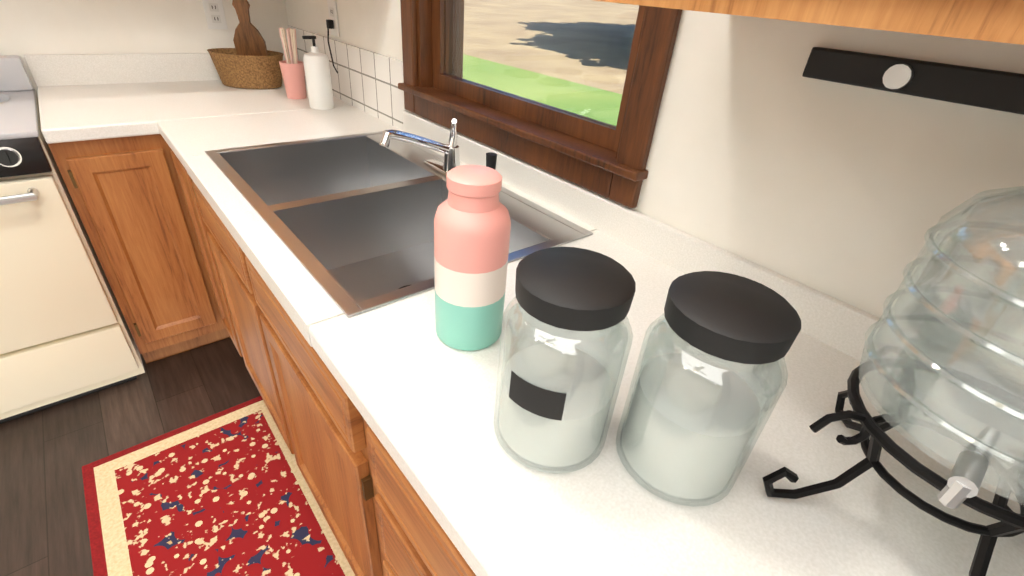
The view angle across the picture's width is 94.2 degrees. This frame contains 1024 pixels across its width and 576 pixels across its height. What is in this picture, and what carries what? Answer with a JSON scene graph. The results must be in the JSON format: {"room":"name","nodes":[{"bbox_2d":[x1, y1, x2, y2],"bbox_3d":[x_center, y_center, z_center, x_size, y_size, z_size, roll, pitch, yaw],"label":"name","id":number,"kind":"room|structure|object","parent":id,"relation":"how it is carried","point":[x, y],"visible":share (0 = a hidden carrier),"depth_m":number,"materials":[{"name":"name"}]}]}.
{"room":"kitchen","nodes":[
{"label":"kitchen","id":0,"kind":"room"},
{"bbox_2d":[0,337,260,575],"bbox_3d":[-0.632,1.619,-0.043,3.830,0.100,5.900,-21,41,-35],"label":"floor","id":1,"kind":"structure","parent":0,"point":[47,454],"depth_m":1.54,"materials":[{"name":"brown wood"}]},
{"bbox_2d":[0,55,144,423],"bbox_3d":[-1.772,-0.092,1.446,0.759,1.018,0.683,-21,41,-35],"label":"stove","id":2,"kind":"object","parent":1,"relation":"on","point":[66,335],"visible":0.96,"depth_m":1.46,"materials":[{"name":"beige metal"}]},
{"bbox_2d":[48,134,229,363],"bbox_3d":[-1.407,-0.214,1.826,0.293,0.875,0.619,-21,41,-35],"label":"base cabinet","id":3,"kind":"object","parent":1,"relation":"on","point":[127,196],"visible":0.81,"depth_m":1.57,"materials":[{"name":"brown wood"}]},
{"bbox_2d":[23,54,142,143],"bbox_3d":[-1.382,-0.631,1.535,0.240,0.140,0.637,-21,41,-35],"label":"countertop","id":4,"kind":"structure","parent":3,"relation":"on","point":[82,97],"depth_m":1.58,"materials":[{"name":"stone"}]},
{"bbox_2d":[82,396,354,575],"bbox_3d":[-0.794,0.677,1.320,0.567,0.010,0.945,-21,41,-35],"label":"rug","id":5,"kind":"object","parent":1,"relation":"on","point":[227,492],"visible":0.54,"depth_m":1.37,"materials":[{"name":"red fabric"}]},
{"bbox_2d":[170,150,328,397],"bbox_3d":[-0.976,-0.273,1.983,0.620,0.876,0.921,-21,41,-35],"label":"base cabinet","id":6,"kind":"object","parent":1,"relation":"on","point":[276,355],"depth_m":1.20,"materials":[{"name":"brown wood"}]},
{"bbox_2d":[330,372,475,575],"bbox_3d":[0.189,0.552,0.850,0.620,0.876,0.658,-21,41,-35],"label":"base cabinet","id":7,"kind":"object","parent":1,"relation":"on","point":[381,520],"depth_m":0.69,"materials":[{"name":"brown wood"}]},
{"bbox_2d":[107,26,1023,575],"bbox_3d":[-0.397,-0.354,1.140,0.653,0.248,2.637,-21,41,-35],"label":"countertop","id":8,"kind":"structure","parent":7,"relation":"on","point":[419,392],"depth_m":0.58,"materials":[{"name":"stone"}]},
{"bbox_2d":[207,0,283,88],"bbox_3d":[-1.051,-0.966,1.866,0.254,0.321,0.223,-21,41,-35],"label":"decorative basket","id":9,"kind":"object","parent":8,"relation":"on","point":[249,61],"visible":1,"depth_m":1.87,"materials":[{"name":"brown wicker"}]},
{"bbox_2d":[279,27,306,98],"bbox_3d":[-0.820,-0.834,1.773,0.086,0.235,0.086,-21,41,-35],"label":"cup","id":10,"kind":"object","parent":8,"relation":"on","point":[293,72],"visible":0.98,"depth_m":1.76,"materials":[{"name":"pink ceramic"}]},
{"bbox_2d":[302,36,333,109],"bbox_3d":[-0.683,-0.756,1.673,0.084,0.232,0.084,-21,41,-35],"label":"pump bottle","id":11,"kind":"object","parent":8,"relation":"on","point":[318,77],"visible":1,"depth_m":1.66,"materials":[{"name":"white plastic"}]},
{"bbox_2d":[205,131,592,316],"bbox_3d":[-0.320,-0.162,1.160,0.534,0.174,0.874,-21,41,-35],"label":"sink","id":12,"kind":"object","parent":8,"relation":"in","point":[348,220],"visible":0.67,"depth_m":1.15,"materials":[{"name":"silver metal"}]},
{"bbox_2d":[379,119,496,175],"bbox_3d":[-0.191,-0.319,1.119,0.219,0.156,0.274,-21,41,-35],"label":"faucet","id":13,"kind":"object","parent":8,"relation":"on","point":[450,150],"visible":0.65,"depth_m":1.15,"materials":[{"name":"silver metal"}]},
{"bbox_2d":[434,165,510,350],"bbox_3d":[-0.053,-0.037,0.625,0.096,0.236,0.096,-21,41,-35],"label":"water bottle","id":14,"kind":"object","parent":8,"relation":"on","point":[472,224],"visible":1,"depth_m":0.58,"materials":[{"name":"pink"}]},
{"bbox_2d":[494,247,635,473],"bbox_3d":[0.050,0.074,0.490,0.129,0.209,0.128,-21,41,-35],"label":"jar","id":15,"kind":"object","parent":8,"relation":"on","point":[555,402],"visible":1,"depth_m":0.45,"materials":[{"name":"clear glass"}]},
{"bbox_2d":[616,271,800,506],"bbox_3d":[0.186,0.099,0.471,0.128,0.209,0.128,-21,41,-35],"label":"jar","id":16,"kind":"object","parent":8,"relation":"on","point":[691,423],"visible":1,"depth_m":0.43,"materials":[{"name":"clear glass"}]},
{"bbox_2d":[762,187,1023,575],"bbox_3d":[0.400,0.068,0.371,0.242,0.388,0.212,-21,41,-35],"label":"dispenser","id":17,"kind":"object","parent":8,"relation":"on","point":[966,478],"visible":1,"depth_m":0.38,"materials":[{"name":"clear glass"}]},
{"bbox_2d":[0,0,288,96],"bbox_3d":[-2.371,-0.748,1.070,3.830,2.430,0.150,-21,41,-35],"label":"wall","id":18,"kind":"structure","parent":0,"point":[28,27],"depth_m":1.75,"materials":[{"name":"paint"}]},
{"bbox_2d":[202,0,227,28],"bbox_3d":[-1.187,-1.099,1.901,0.070,0.114,0.008,-21,41,-35],"label":"electrical outlet","id":19,"kind":"object","parent":18,"relation":"attached to","point":[214,14],"visible":1,"depth_m":1.90,"materials":[{"name":"white plastic"}]},
{"bbox_2d":[285,0,1023,380],"bbox_3d":[0.874,0.016,0.338,0.150,2.430,5.600,-21,41,-35],"label":"wall","id":20,"kind":"structure","parent":0,"point":[763,152],"depth_m":0.69,"materials":[{"name":"paint"}]},
{"bbox_2d":[327,0,339,36],"bbox_3d":[-0.646,-0.975,1.720,0.008,0.114,0.070,-21,41,-35],"label":"electrical outlet","id":21,"kind":"object","parent":20,"relation":"attached to","point":[332,10],"visible":0.94,"depth_m":1.71,"materials":[{"name":"white plastic"}]},
{"bbox_2d":[326,19,337,72],"bbox_3d":[-0.658,-0.887,1.749,0.027,0.172,0.054,-21,41,-35],"label":"plug","id":22,"kind":"object","parent":21,"relation":"attached to","point":[330,24],"visible":1,"depth_m":1.73,"materials":[{"name":"black plastic"}]},
{"bbox_2d":[398,0,681,207],"bbox_3d":[0.044,-0.793,1.003,0.185,0.977,0.914,-21,41,-35],"label":"window","id":23,"kind":"structure","parent":20,"relation":"in","point":[594,131],"depth_m":1.09,"materials":[{"name":"brown wood"}]},
{"bbox_2d":[594,0,1023,44],"bbox_3d":[0.418,-0.560,0.230,0.329,0.775,0.590,-21,41,-35],"label":"upper cabinet","id":24,"kind":"object","parent":20,"relation":"attached to","point":[1001,21],"visible":1,"depth_m":0.35,"materials":[{"name":"brown wood"}]},
{"bbox_2d":[802,47,1023,114],"bbox_3d":[0.535,-0.212,0.515,0.028,0.037,0.420,-21,41,-35],"label":"knife strip","id":25,"kind":"object","parent":20,"relation":"attached to","point":[987,88],"visible":1,"depth_m":0.56,"materials":[{"name":"black metal"}]},
{"label":"outside","id":26,"kind":"structure","parent":0,"visible":0},
{"bbox_2d":[463,54,621,125],"bbox_3d":[-1.100,0.140,2.902,300.000,0.020,300.000,-21,41,-35],"label":"ground","id":27,"kind":"structure","parent":26,"point":[571,93],"depth_m":9.97,"materials":[{"name":"green plant"}]},
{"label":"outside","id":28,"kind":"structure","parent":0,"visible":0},
{"bbox_2d":[463,0,638,93],"bbox_3d":[19.229,-19.107,33.917,61.949,2.621,150.000,-21,41,-35],"label":"ground","id":29,"kind":"structure","parent":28,"point":[547,16],"depth_m":18.30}
]}

